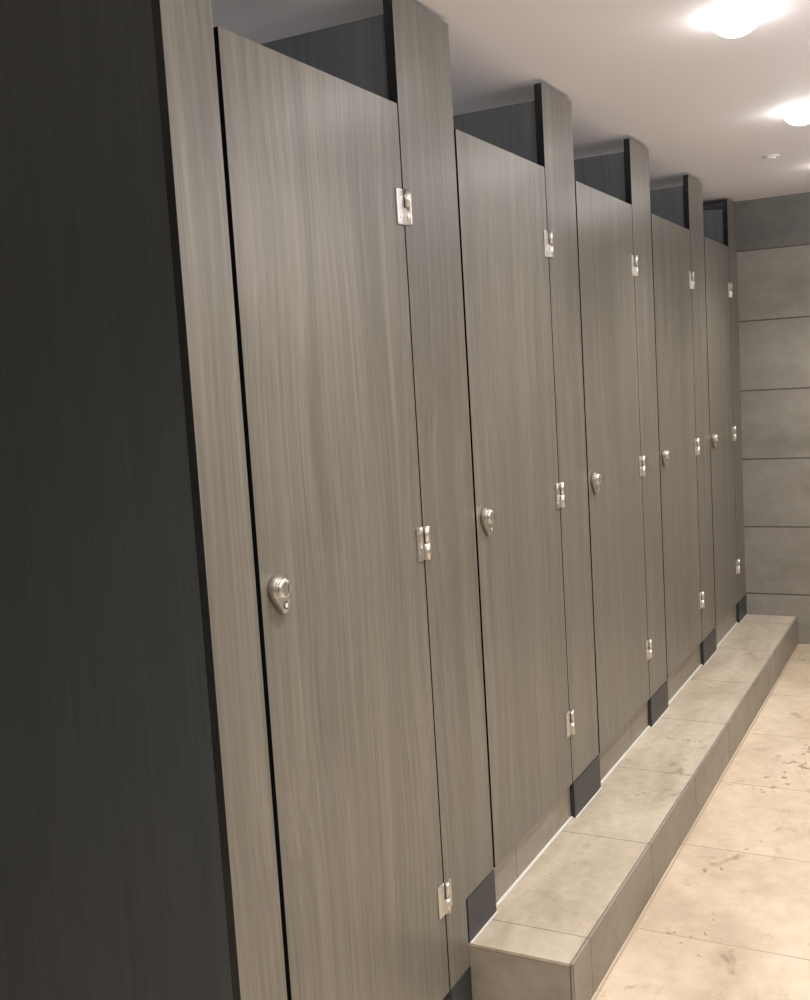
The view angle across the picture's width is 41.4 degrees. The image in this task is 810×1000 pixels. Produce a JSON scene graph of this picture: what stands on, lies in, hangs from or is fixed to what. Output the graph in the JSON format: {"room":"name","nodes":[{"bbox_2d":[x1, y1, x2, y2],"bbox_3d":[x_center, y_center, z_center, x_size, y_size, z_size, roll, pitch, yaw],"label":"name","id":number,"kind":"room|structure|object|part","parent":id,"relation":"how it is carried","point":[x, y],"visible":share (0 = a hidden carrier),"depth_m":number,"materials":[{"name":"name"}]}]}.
{"room":"public restroom","nodes":[
{"label":"public restroom","id":0,"kind":"room"},
{"bbox_2d":[211,0,809,205],"bbox_3d":[0.234,-1.230,2.382,3.600,0.100,7.902,0,7,28],"label":"ceiling","id":1,"kind":"structure","parent":0,"point":[705,105],"depth_m":3.22,"materials":[{"name":"white paint"}]},
{"bbox_2d":[708,6,762,37],"bbox_3d":[0.862,-1.236,2.790,0.136,0.051,0.136,0,7,28],"label":"recessed light","id":2,"kind":"object","parent":1,"relation":"in","point":[733,22],"depth_m":2.75,"materials":[{"name":"white plastic"}]},
{"bbox_2d":[762,154,778,159],"bbox_3d":[1.609,-1.507,4.716,0.072,0.014,0.072,0,7,28],"label":"sprinkler","id":3,"kind":"object","parent":1,"relation":"attached to","point":[773,156],"depth_m":4.70,"materials":[{"name":"silver metal"}]},
{"bbox_2d":[782,105,809,125],"bbox_3d":[1.439,-1.389,3.888,0.136,0.051,0.136,0,7,28],"label":"recessed light","id":4,"kind":"object","parent":1,"relation":"in","point":[800,115],"depth_m":3.85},
{"bbox_2d":[591,644,809,999],"bbox_3d":[0.391,1.353,2.660,3.600,0.100,7.902,0,7,28],"label":"floor","id":5,"kind":"structure","parent":0,"point":[728,918],"depth_m":3.30,"materials":[{"name":"beige tile"}]},
{"bbox_2d":[0,0,232,999],"bbox_3d":[-1.023,0.184,2.202,1.531,2.488,0.018,0,7,28],"label":"partition panel","id":6,"kind":"object","parent":5,"relation":"on","point":[112,885],"visible":1,"depth_m":1.92,"materials":[{"name":"black laminate"}]},
{"bbox_2d":[151,0,286,999],"bbox_3d":[-0.309,0.174,1.892,0.020,2.488,0.138,0,7,28],"label":"pilaster","id":7,"kind":"object","parent":5,"relation":"on","point":[183,29],"depth_m":1.86,"materials":[{"name":"grey laminate"}]},
{"bbox_2d":[260,14,451,999],"bbox_3d":[-0.635,0.108,2.904,1.564,2.442,0.071,0,7,28],"label":"cubicle partition","id":8,"kind":"object","parent":5,"relation":"on","point":[354,52],"depth_m":2.50,"materials":[{"name":"black laminate"}]},
{"bbox_2d":[213,26,448,999],"bbox_3d":[-0.114,0.201,2.264,0.017,2.140,0.662,0,7,28],"label":"leaf","id":9,"kind":"object","parent":8,"relation":"attached to","point":[311,156],"visible":0.91,"depth_m":2.19,"materials":[{"name":"beige wood"}]},
{"bbox_2d":[267,575,290,612],"bbox_3d":[-0.228,0.177,1.997,0.030,0.074,0.052,0,7,28],"label":"lock","id":10,"kind":"object","parent":9,"relation":"attached to","point":[279,586],"visible":1,"depth_m":1.99,"materials":[{"name":"silver metal"}]},
{"bbox_3d":[0.003,-0.672,2.459,0.014,0.080,0.071,0,7,28],"label":"hinge","id":11,"kind":"part","parent":8,"relation":"part of","materials":[{"name":"silver metal"}]},
{"bbox_3d":[0.050,0.103,2.543,0.014,0.080,0.071,0,7,28],"label":"hinge","id":12,"kind":"part","parent":8,"relation":"part of","materials":[{"name":"silver metal"}]},
{"bbox_3d":[0.103,0.980,2.637,0.014,0.080,0.071,0,7,28],"label":"hinge","id":13,"kind":"part","parent":8,"relation":"part of","materials":[{"name":"silver metal"}]},
{"bbox_2d":[383,0,496,999],"bbox_3d":[0.104,0.064,2.684,0.027,2.488,0.299,0,7,28],"label":"pilaster","id":14,"kind":"object","parent":5,"relation":"on","point":[416,40],"depth_m":2.66,"materials":[{"name":"grey laminate"}]},
{"bbox_2d":[493,605,736,902],"bbox_3d":[0.369,0.933,4.833,1.536,0.271,4.002,0,7,28],"label":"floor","id":15,"kind":"structure","parent":5,"relation":"on","point":[524,852],"depth_m":3.49,"materials":[{"name":"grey tile"}]},
{"bbox_2d":[468,614,797,999],"bbox_3d":[1.199,0.982,4.441,0.294,0.157,3.934,0,7,28],"label":"tiled step","id":16,"kind":"structure","parent":5,"relation":"on","point":[557,934],"depth_m":3.35,"materials":[{"name":"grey tile"}]},
{"bbox_2d":[453,100,574,737],"bbox_3d":[-0.198,-0.145,3.736,1.564,2.170,0.071,0,7,28],"label":"cubicle partition","id":17,"kind":"object","parent":16,"relation":"on","point":[510,128],"depth_m":3.34,"materials":[{"name":"black laminate"}]},
{"bbox_2d":[454,129,571,866],"bbox_3d":[0.329,-0.009,3.108,0.017,1.958,0.646,0,7,28],"label":"leaf","id":18,"kind":"object","parent":17,"relation":"attached to","point":[501,195],"visible":0.86,"depth_m":3.06,"materials":[{"name":"beige wood"}]},
{"bbox_2d":[480,508,494,533],"bbox_3d":[0.225,0.057,2.858,0.030,0.074,0.052,0,7,28],"label":"lock","id":19,"kind":"object","parent":18,"relation":"attached to","point":[487,515],"visible":1,"depth_m":2.85,"materials":[{"name":"silver metal"}]},
{"bbox_3d":[0.448,-0.790,3.306,0.014,0.080,0.071,0,7,28],"label":"hinge","id":20,"kind":"part","parent":17,"relation":"part of","materials":[{"name":"silver metal"}]},
{"bbox_3d":[0.495,-0.015,3.389,0.014,0.080,0.071,0,7,28],"label":"hinge","id":21,"kind":"part","parent":17,"relation":"part of","materials":[{"name":"silver metal"}]},
{"bbox_3d":[0.540,0.721,3.468,0.014,0.080,0.071,0,7,28],"label":"hinge","id":22,"kind":"part","parent":17,"relation":"part of","materials":[{"name":"silver metal"}]},
{"bbox_2d":[534,83,600,817],"bbox_3d":[0.540,-0.131,3.514,0.027,2.330,0.281,0,7,28],"label":"pilaster","id":23,"kind":"object","parent":16,"relation":"on","point":[553,112],"depth_m":3.50,"materials":[{"name":"grey laminate"}]},
{"bbox_2d":[470,614,747,942],"bbox_3d":[1.072,0.901,4.497,0.021,0.005,3.932,0,7,28],"label":"trim","id":24,"kind":"structure","parent":16,"relation":"on","point":[566,823],"depth_m":3.54,"materials":[{"name":"grey plastic"}]},
{"bbox_2d":[574,152,651,660],"bbox_3d":[0.249,-0.263,4.585,1.564,2.170,0.071,0,7,28],"label":"cubicle partition","id":25,"kind":"object","parent":16,"relation":"on","point":[605,174],"depth_m":4.18,"materials":[{"name":"black laminate"}]},
{"bbox_2d":[575,181,649,752],"bbox_3d":[0.771,-0.126,3.947,0.017,1.958,0.668,0,7,28],"label":"leaf","id":26,"kind":"object","parent":25,"relation":"attached to","point":[603,221],"visible":0.86,"depth_m":3.90,"materials":[{"name":"beige wood"}]},
{"bbox_2d":[591,472,601,492],"bbox_3d":[0.662,-0.059,3.688,0.030,0.074,0.052,0,7,28],"label":"lock","id":27,"kind":"object","parent":26,"relation":"attached to","point":[596,480],"visible":1,"depth_m":3.68,"materials":[{"name":"silver metal"}]},
{"bbox_3d":[0.895,-0.908,4.155,0.014,0.080,0.071,0,7,28],"label":"hinge","id":28,"kind":"part","parent":25,"relation":"part of","materials":[{"name":"silver metal"}]},
{"bbox_3d":[0.942,-0.134,4.238,0.014,0.080,0.071,0,7,28],"label":"hinge","id":29,"kind":"part","parent":25,"relation":"part of","materials":[{"name":"silver metal"}]},
{"bbox_3d":[0.987,0.602,4.317,0.014,0.080,0.071,0,7,28],"label":"hinge","id":30,"kind":"part","parent":25,"relation":"part of","materials":[{"name":"silver metal"}]},
{"bbox_3d":[1.044,-0.203,4.512,0.024,1.918,0.030,0,7,28],"label":"door stop","id":31,"kind":"object","parent":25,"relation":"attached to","visible":0},
{"bbox_2d":[651,213,701,678],"bbox_3d":[1.218,-0.244,4.797,0.017,1.958,0.679,0,7,28],"label":"leaf","id":32,"kind":"object","parent":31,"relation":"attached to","point":[670,241],"visible":0.86,"depth_m":4.75,"materials":[{"name":"beige wood"}]},
{"bbox_2d":[661,450,669,466],"bbox_3d":[1.107,-0.177,4.534,0.030,0.074,0.052,0,7,28],"label":"lock","id":33,"kind":"object","parent":32,"relation":"attached to","point":[665,455],"visible":1,"depth_m":4.52,"materials":[{"name":"silver metal"}]},
{"bbox_2d":[623,138,668,726],"bbox_3d":[0.986,-0.250,4.361,0.027,2.330,0.277,0,7,28],"label":"pilaster","id":34,"kind":"object","parent":16,"relation":"on","point":[636,157],"depth_m":4.34,"materials":[{"name":"grey laminate"}]},
{"bbox_2d":[650,186,704,608],"bbox_3d":[0.699,-0.383,5.440,1.564,2.170,0.071,0,7,28],"label":"cubicle partition","id":35,"kind":"object","parent":16,"relation":"on","point":[665,203],"depth_m":5.03,"materials":[{"name":"black laminate"}]},
{"bbox_3d":[1.345,-1.028,5.010,0.014,0.080,0.071,0,7,28],"label":"hinge","id":36,"kind":"part","parent":35,"relation":"part of","materials":[{"name":"silver metal"}]},
{"bbox_3d":[1.392,-0.253,5.093,0.014,0.080,0.071,0,7,28],"label":"hinge","id":37,"kind":"part","parent":35,"relation":"part of","materials":[{"name":"silver metal"}]},
{"bbox_3d":[1.437,0.483,5.172,0.014,0.080,0.071,0,7,28],"label":"hinge","id":38,"kind":"part","parent":35,"relation":"part of","materials":[{"name":"silver metal"}]},
{"bbox_3d":[1.507,-0.325,5.391,0.024,1.918,0.030,0,7,28],"label":"door stop","id":39,"kind":"object","parent":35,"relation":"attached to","visible":0},
{"bbox_2d":[704,236,737,625],"bbox_3d":[1.662,-0.362,5.640,0.017,1.958,0.596,0,7,28],"label":"leaf","id":40,"kind":"object","parent":39,"relation":"attached to","point":[716,257],"visible":0.86,"depth_m":5.61,"materials":[{"name":"beige wood"}]},
{"bbox_2d":[711,433,718,447],"bbox_3d":[1.569,-0.299,5.412,0.030,0.074,0.052,0,7,28],"label":"lock","id":41,"kind":"object","parent":40,"relation":"attached to","point":[714,438],"visible":1,"depth_m":5.40,"materials":[{"name":"silver metal"}]},
{"bbox_2d":[683,175,716,664],"bbox_3d":[1.442,-0.371,5.228,0.027,2.330,0.303,0,7,28],"label":"pilaster","id":42,"kind":"object","parent":16,"relation":"on","point":[692,188],"depth_m":5.21,"materials":[{"name":"grey laminate"}]},
{"bbox_2d":[703,209,739,574],"bbox_3d":[1.123,-0.495,6.246,1.564,2.170,0.071,0,7,28],"label":"cubicle partition","id":43,"kind":"object","parent":16,"relation":"on","point":[712,219],"depth_m":5.83,"materials":[{"name":"black laminate"}]},
{"bbox_3d":[1.769,-1.140,5.816,0.014,0.080,0.071,0,7,28],"label":"hinge","id":44,"kind":"part","parent":43,"relation":"part of","materials":[{"name":"silver metal"}]},
{"bbox_3d":[1.816,-0.365,5.899,0.014,0.080,0.071,0,7,28],"label":"hinge","id":45,"kind":"part","parent":43,"relation":"part of","materials":[{"name":"silver metal"}]},
{"bbox_3d":[1.861,0.370,5.978,0.014,0.080,0.071,0,7,28],"label":"hinge","id":46,"kind":"part","parent":43,"relation":"part of","materials":[{"name":"silver metal"}]},
{"bbox_2d":[723,199,746,622],"bbox_3d":[1.850,-0.479,6.002,0.027,2.330,0.232,0,7,28],"label":"pilaster","id":47,"kind":"object","parent":16,"relation":"on","point":[729,210],"depth_m":5.99,"materials":[{"name":"grey laminate"}]},
{"bbox_2d":[703,192,809,643],"bbox_3d":[2.162,-0.429,6.035,3.600,2.703,0.101,0,7,28],"label":"wall","id":48,"kind":"structure","parent":0,"point":[773,233],"depth_m":6.01,"materials":[{"name":"grey tile"}]}
]}

